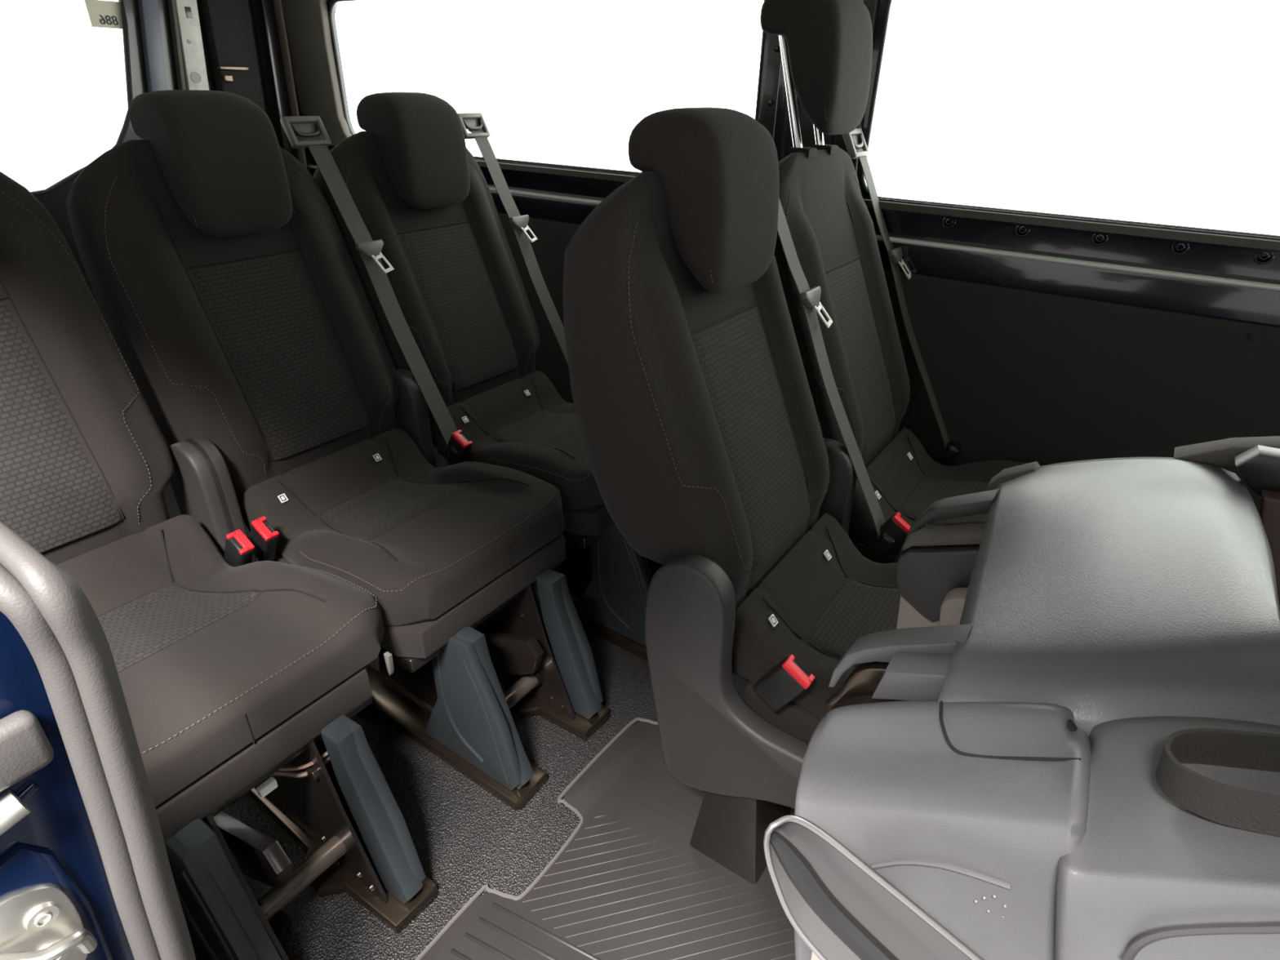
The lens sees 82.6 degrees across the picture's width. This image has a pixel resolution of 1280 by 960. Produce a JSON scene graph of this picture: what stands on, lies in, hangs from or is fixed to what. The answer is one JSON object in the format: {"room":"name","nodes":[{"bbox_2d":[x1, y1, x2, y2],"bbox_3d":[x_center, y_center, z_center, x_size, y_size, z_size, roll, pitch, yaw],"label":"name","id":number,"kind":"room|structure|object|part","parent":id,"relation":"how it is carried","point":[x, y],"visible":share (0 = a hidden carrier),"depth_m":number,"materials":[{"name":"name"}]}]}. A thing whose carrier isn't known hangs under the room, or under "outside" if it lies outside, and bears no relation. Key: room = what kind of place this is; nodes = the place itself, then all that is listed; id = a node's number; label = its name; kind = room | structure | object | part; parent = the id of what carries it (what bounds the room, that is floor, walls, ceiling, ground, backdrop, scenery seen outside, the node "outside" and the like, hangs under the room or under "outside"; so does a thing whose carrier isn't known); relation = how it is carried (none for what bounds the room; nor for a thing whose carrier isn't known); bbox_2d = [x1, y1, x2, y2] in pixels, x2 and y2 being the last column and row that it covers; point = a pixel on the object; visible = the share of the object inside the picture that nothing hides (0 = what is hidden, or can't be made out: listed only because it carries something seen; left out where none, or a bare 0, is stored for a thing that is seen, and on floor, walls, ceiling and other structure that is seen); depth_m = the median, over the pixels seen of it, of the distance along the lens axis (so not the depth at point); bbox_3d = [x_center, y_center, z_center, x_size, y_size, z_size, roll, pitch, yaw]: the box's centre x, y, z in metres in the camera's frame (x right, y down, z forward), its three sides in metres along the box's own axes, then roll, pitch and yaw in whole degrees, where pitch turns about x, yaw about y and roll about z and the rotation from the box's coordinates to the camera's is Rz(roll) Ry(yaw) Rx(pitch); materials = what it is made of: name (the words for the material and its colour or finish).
{"room":"vehicle interior","nodes":[
{"label":"vehicle interior","id":0,"kind":"room"},
{"bbox_2d":[35,0,312,447],"bbox_3d":[-1.775,-0.715,2.160,0.092,1.520,1.920,19,33,29],"label":"pillar","id":1,"kind":"structure","parent":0,"point":[241,47],"depth_m":2.37,"materials":[{"name":"black paint"}]},
{"bbox_2d":[30,0,133,196],"bbox_3d":[-1.915,-0.993,1.822,0.023,0.589,1.281,19,33,29],"label":"window","id":2,"kind":"structure","parent":1,"relation":"in","point":[125,24],"depth_m":2.21,"materials":[{"name":"black rubber"}]},
{"bbox_2d":[84,0,123,29],"bbox_3d":[-1.583,-1.383,2.162,0.003,0.070,0.100,19,33,29],"label":"sticker","id":3,"kind":"object","parent":2,"relation":"attached to","point":[101,13],"visible":1,"depth_m":2.16,"materials":[{"name":"beige paper"}]},
{"bbox_3d":[-1.364,-1.371,2.464,0.050,0.600,0.170,19,33,29],"label":"post","id":4,"kind":"part","parent":1,"relation":"part of","materials":[{"name":"black plastic"}]},
{"bbox_2d":[162,444,657,959],"bbox_3d":[-0.090,0.562,1.502,4.200,0.024,1.950,19,33,29],"label":"floor","id":5,"kind":"structure","parent":0,"point":[465,839],"depth_m":1.34,"materials":[{"name":"grey carpet"}]},
{"bbox_2d":[0,171,437,959],"bbox_3d":[-0.795,0.106,1.053,0.934,1.174,0.564,19,33,29],"label":"seat","id":6,"kind":"object","parent":5,"relation":"on","point":[232,668],"visible":0.8,"depth_m":1.15,"materials":[{"name":"fabric"}]},
{"bbox_3d":[-1.060,-0.122,1.125,0.298,0.695,0.476,19,33,29],"label":"backrest","id":7,"kind":"part","parent":6,"relation":"part of","materials":[{"name":"fabric"}]},
{"bbox_3d":[-0.598,0.596,1.006,0.260,0.312,0.022,19,33,29],"label":"leg","id":8,"kind":"part","parent":6,"relation":"part of","materials":[{"name":"grey plastic"}]},
{"bbox_2d":[57,514,384,806],"bbox_3d":[-0.719,0.242,1.113,0.482,0.118,0.489,19,33,29],"label":"seat cushion","id":9,"kind":"object","parent":6,"relation":"on","point":[218,659],"depth_m":1.10,"materials":[{"name":"fabric"}]},
{"bbox_3d":[-0.727,0.681,1.201,0.636,0.026,0.120,19,33,29],"label":"foot plate","id":10,"kind":"part","parent":6,"relation":"part of","materials":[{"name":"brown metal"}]},
{"bbox_3d":[-0.671,0.547,1.100,0.430,0.300,0.006,19,33,29],"label":"plate","id":11,"kind":"part","parent":6,"relation":"part of","materials":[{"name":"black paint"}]},
{"bbox_3d":[-0.678,0.565,1.193,0.433,0.240,0.180,19,33,29],"label":"mechanism plate","id":12,"kind":"part","parent":6,"relation":"part of","materials":[{"name":"black paint"}]},
{"bbox_3d":[-0.719,0.375,1.153,0.400,0.030,0.400,19,33,29],"label":"seat frame","id":13,"kind":"part","parent":6,"relation":"part of","materials":[{"name":"black paint"}]},
{"bbox_3d":[-0.583,0.488,1.213,0.430,0.300,0.006,19,33,29],"label":"plate","id":14,"kind":"part","parent":6,"relation":"part of","materials":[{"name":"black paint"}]},
{"bbox_3d":[-0.629,0.615,1.327,0.636,0.026,0.120,19,33,29],"label":"foot plate","id":15,"kind":"part","parent":6,"relation":"part of","materials":[{"name":"brown metal"}]},
{"bbox_3d":[-0.458,0.502,1.185,0.260,0.312,0.022,19,33,29],"label":"leg","id":16,"kind":"part","parent":6,"relation":"part of","materials":[{"name":"grey plastic"}]},
{"bbox_2d":[66,89,608,810],"bbox_3d":[-0.507,-0.087,1.424,0.934,1.174,0.564,19,33,29],"label":"seat","id":17,"kind":"object","parent":5,"relation":"on","point":[223,274],"visible":0.99,"depth_m":1.40,"materials":[{"name":"fabric"}]},
{"bbox_3d":[-0.773,-0.314,1.493,0.298,0.695,0.476,19,33,29],"label":"backrest","id":18,"kind":"part","parent":17,"relation":"part of","materials":[{"name":"fabric"}]},
{"bbox_2d":[242,427,564,626],"bbox_3d":[-0.453,0.063,1.456,0.482,0.118,0.459,19,33,29],"label":"seat cushion","id":19,"kind":"object","parent":17,"relation":"on","point":[431,544],"depth_m":1.41,"materials":[{"name":"fabric"}]},
{"bbox_3d":[-0.398,0.364,1.450,0.430,0.300,0.006,19,33,29],"label":"plate","id":20,"kind":"part","parent":17,"relation":"part of","materials":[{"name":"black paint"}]},
{"bbox_3d":[-0.454,0.498,1.551,0.636,0.026,0.120,19,33,29],"label":"foot plate","id":21,"kind":"part","parent":17,"relation":"part of","materials":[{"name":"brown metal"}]},
{"bbox_3d":[-0.446,0.192,1.504,0.400,0.030,0.400,19,33,29],"label":"seat frame","id":22,"kind":"part","parent":17,"relation":"part of","materials":[{"name":"black paint"}]},
{"bbox_3d":[-0.326,0.413,1.356,0.260,0.312,0.022,19,33,29],"label":"leg","id":23,"kind":"part","parent":17,"relation":"part of","materials":[{"name":"grey plastic"}]},
{"bbox_3d":[-0.383,0.367,1.573,0.433,0.240,0.180,19,33,29],"label":"mechanism plate","id":24,"kind":"part","parent":17,"relation":"part of","materials":[{"name":"black paint"}]},
{"bbox_3d":[-0.311,0.305,1.563,0.430,0.300,0.006,19,33,29],"label":"plate","id":25,"kind":"part","parent":17,"relation":"part of","materials":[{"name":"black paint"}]},
{"bbox_3d":[-0.356,0.432,1.677,0.636,0.026,0.120,19,33,29],"label":"foot plate","id":26,"kind":"part","parent":17,"relation":"part of","materials":[{"name":"brown metal"}]},
{"bbox_3d":[-0.186,0.319,1.536,0.260,0.312,0.022,19,33,29],"label":"leg","id":27,"kind":"part","parent":17,"relation":"part of","materials":[{"name":"grey plastic"}]},
{"bbox_2d":[312,92,662,661],"bbox_3d":[-0.234,-0.270,1.774,0.934,1.174,0.564,19,33,29],"label":"seat","id":28,"kind":"object","parent":5,"relation":"on","point":[412,179],"visible":0.7,"depth_m":1.74,"materials":[{"name":"fabric"}]},
{"bbox_3d":[-0.500,-0.497,1.843,0.298,0.695,0.476,19,33,29],"label":"backrest","id":29,"kind":"part","parent":28,"relation":"part of","materials":[{"name":"fabric"}]},
{"bbox_2d":[434,370,604,510],"bbox_3d":[-0.180,-0.120,1.806,0.482,0.118,0.459,19,33,29],"label":"seat cushion","id":30,"kind":"object","parent":28,"relation":"on","point":[518,420],"depth_m":1.78,"materials":[{"name":"fabric"}]},
{"bbox_3d":[-0.126,0.181,1.801,0.430,0.300,0.006,19,33,29],"label":"plate","id":31,"kind":"part","parent":28,"relation":"part of","materials":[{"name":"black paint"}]},
{"bbox_3d":[-0.174,0.009,1.854,0.400,0.030,0.400,19,33,29],"label":"seat frame","id":32,"kind":"part","parent":28,"relation":"part of","materials":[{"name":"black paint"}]},
{"bbox_3d":[-0.181,0.315,1.901,0.636,0.026,0.120,19,33,29],"label":"foot plate","id":33,"kind":"part","parent":28,"relation":"part of","materials":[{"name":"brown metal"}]},
{"bbox_3d":[-0.053,0.230,1.706,0.260,0.312,0.022,19,33,29],"label":"leg","id":34,"kind":"part","parent":28,"relation":"part of","materials":[{"name":"grey plastic"}]},
{"bbox_3d":[-0.110,0.184,1.923,0.433,0.240,0.180,19,33,29],"label":"mechanism plate","id":35,"kind":"part","parent":28,"relation":"part of","materials":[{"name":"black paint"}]},
{"bbox_2d":[414,672,795,959],"bbox_3d":[0.470,0.702,1.235,1.236,0.010,1.400,19,33,29],"label":"floor mat","id":36,"kind":"object","parent":5,"relation":"on","point":[628,882],"visible":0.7,"depth_m":1.22,"materials":[{"name":"grey rubber"}]},
{"bbox_2d":[562,106,901,884],"bbox_3d":[0.399,0.095,1.129,0.934,1.174,0.564,19,33,29],"label":"seat","id":37,"kind":"object","parent":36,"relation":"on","point":[703,438],"visible":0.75,"depth_m":1.08,"materials":[{"name":"fabric"}]},
{"bbox_3d":[0.133,-0.132,1.199,0.298,0.695,0.476,19,33,29],"label":"backrest","id":38,"kind":"part","parent":37,"relation":"part of","materials":[{"name":"fabric"}]},
{"bbox_3d":[0.186,0.535,1.267,0.135,0.260,0.148,19,33,29],"label":"leg","id":39,"kind":"part","parent":37,"relation":"part of","materials":[{"name":"black paint"}]},
{"bbox_3d":[0.452,0.680,1.257,0.636,0.026,0.120,19,33,29],"label":"foot plate","id":40,"kind":"part","parent":37,"relation":"part of","materials":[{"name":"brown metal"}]},
{"bbox_2d":[731,512,897,719],"bbox_3d":[0.453,0.245,1.161,0.482,0.118,0.459,19,33,29],"label":"seat cushion","id":41,"kind":"object","parent":37,"relation":"on","point":[806,606],"depth_m":1.19,"materials":[{"name":"fabric"}]},
{"bbox_2d":[760,0,1043,564],"bbox_3d":[0.660,-0.185,1.454,0.982,1.369,0.564,19,33,29],"label":"seat","id":42,"kind":"object","parent":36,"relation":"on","point":[826,46],"visible":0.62,"depth_m":1.46,"materials":[{"name":"fabric"}]},
{"bbox_3d":[0.287,-0.712,1.374,0.085,0.240,0.017,19,33,29],"label":"headrest post","id":43,"kind":"part","parent":42,"relation":"part of","materials":[{"name":"silver metal"}]},
{"bbox_3d":[0.350,-0.754,1.454,0.085,0.240,0.017,19,33,29],"label":"headrest post","id":44,"kind":"part","parent":42,"relation":"part of","materials":[{"name":"silver metal"}]},
{"bbox_3d":[0.412,-0.319,1.558,0.298,0.695,0.476,19,33,29],"label":"backrest","id":45,"kind":"part","parent":42,"relation":"part of","materials":[{"name":"fabric"}]},
{"bbox_2d":[848,426,1043,555],"bbox_3d":[0.733,0.058,1.520,0.482,0.118,0.459,19,33,29],"label":"seat cushion","id":46,"kind":"object","parent":42,"relation":"on","point":[905,481],"depth_m":1.59,"materials":[{"name":"fabric"}]},
{"bbox_2d":[763,435,1279,959],"bbox_3d":[0.373,0.444,0.699,0.458,0.970,0.636,19,33,29],"label":"seat","id":47,"kind":"object","parent":36,"relation":"on","point":[1063,743],"visible":1,"depth_m":0.42,"materials":[{"name":"grey plastic"}]},
{"bbox_3d":[0.178,0.195,0.559,0.085,0.072,0.039,19,33,29],"label":"latch plate","id":48,"kind":"part","parent":47,"relation":"part of","materials":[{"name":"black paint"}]},
{"bbox_3d":[0.134,0.245,0.377,0.150,0.123,0.044,19,33,29],"label":"release lever","id":49,"kind":"part","parent":47,"relation":"part of","materials":[{"name":"grey plastic"}]},
{"bbox_2d":[327,0,1275,264],"bbox_3d":[0.478,-0.832,1.640,4.200,0.720,0.033,19,33,29],"label":"wall","id":50,"kind":"structure","parent":0,"point":[882,3],"depth_m":1.60,"materials":[{"name":"black paint"}]},
{"bbox_2d":[281,0,351,146],"bbox_3d":[-1.068,-1.434,2.506,0.440,0.555,0.032,19,33,29],"label":"trim","id":51,"kind":"structure","parent":50,"relation":"attached to","point":[307,23],"depth_m":2.53,"materials":[{"name":"grey plastic"}]},
{"bbox_2d":[328,0,765,174],"bbox_3d":[-0.375,-1.173,2.135,1.625,0.450,0.025,19,33,29],"label":"window","id":52,"kind":"structure","parent":50,"relation":"in","point":[334,2],"depth_m":2.18,"materials":[{"name":"black rubber"}]},
{"bbox_2d":[306,145,1279,327],"bbox_3d":[0.467,-0.602,1.756,4.200,0.164,0.020,19,33,29],"label":"trim","id":53,"kind":"structure","parent":50,"relation":"attached to","point":[1239,304],"depth_m":1.52,"materials":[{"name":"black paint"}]},
{"bbox_2d":[758,0,878,177],"bbox_3d":[0.391,-0.933,1.634,0.275,0.560,0.029,19,33,29],"label":"trim","id":54,"kind":"structure","parent":50,"relation":"attached to","point":[774,116],"depth_m":1.70,"materials":[{"name":"black paint"}]},
{"bbox_2d":[475,160,1279,251],"bbox_3d":[0.599,-0.612,1.635,3.870,0.020,0.006,19,33,29],"label":"trim","id":55,"kind":"structure","parent":50,"relation":"attached to","point":[1169,234],"depth_m":1.50,"materials":[{"name":"black plastic"}]},
{"bbox_2d":[859,0,1279,237],"bbox_3d":[1.242,-0.608,1.171,1.765,0.453,0.025,19,33,29],"label":"window","id":56,"kind":"structure","parent":50,"relation":"in","point":[864,187],"depth_m":1.55,"materials":[{"name":"black rubber"}]},
{"bbox_2d":[497,213,1279,547],"bbox_3d":[0.456,-0.173,1.988,4.200,0.829,0.018,19,33,29],"label":"wall panel","id":57,"kind":"object","parent":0,"point":[1015,375],"depth_m":1.59,"materials":[{"name":"black plastic"}]},
{"bbox_2d":[985,293,991,299],"bbox_3d":[0.770,-0.404,1.608,0.014,0.014,0.005,19,33,29],"label":"clip","id":58,"kind":"object","parent":57,"relation":"attached to","point":[988,296],"visible":1,"depth_m":1.61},
{"bbox_2d":[1247,333,1256,340],"bbox_3d":[1.157,-0.270,1.377,0.014,0.014,0.005,19,33,29],"label":"clip","id":59,"kind":"object","parent":57,"relation":"attached to","point":[1251,336],"visible":1,"depth_m":1.38,"materials":[{"name":"black plastic"}]},
{"bbox_3d":[-0.579,0.223,0.485,4.200,1.520,0.030,19,33,29],"label":"wall","id":60,"kind":"structure","parent":0,"visible":0},
{"bbox_2d":[0,710,53,835],"bbox_3d":[-0.454,0.221,0.494,0.027,0.092,0.102,19,33,29],"label":"guide","id":61,"kind":"object","parent":60,"relation":"attached to","point":[25,748],"visible":1,"depth_m":0.51,"materials":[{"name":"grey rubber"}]},
{"bbox_2d":[0,611,134,959],"bbox_3d":[-0.553,0.487,0.540,0.040,0.805,0.388,19,33,29],"label":"trim","id":62,"kind":"structure","parent":60,"relation":"attached to","point":[55,843],"depth_m":0.55,"materials":[{"name":"blue paint"}]},
{"bbox_2d":[0,883,97,959],"bbox_3d":[-0.468,0.377,0.548,0.032,0.144,0.096,19,33,29],"label":"door latch","id":63,"kind":"object","parent":62,"relation":"attached to","point":[38,922],"depth_m":0.55,"materials":[{"name":"metal"}]},
{"bbox_3d":[-0.523,0.440,0.533,0.012,0.295,0.247,19,33,29],"label":"raised panel","id":64,"kind":"part","parent":62,"relation":"part of","materials":[{"name":"blue paint"}]},
{"bbox_2d":[0,519,195,959],"bbox_3d":[-0.613,0.345,0.759,0.552,0.982,0.083,19,33,29],"label":"seal","id":65,"kind":"object","parent":60,"relation":"attached to","point":[67,642],"visible":1,"depth_m":0.51,"materials":[{"name":"grey rubber"}]}
]}

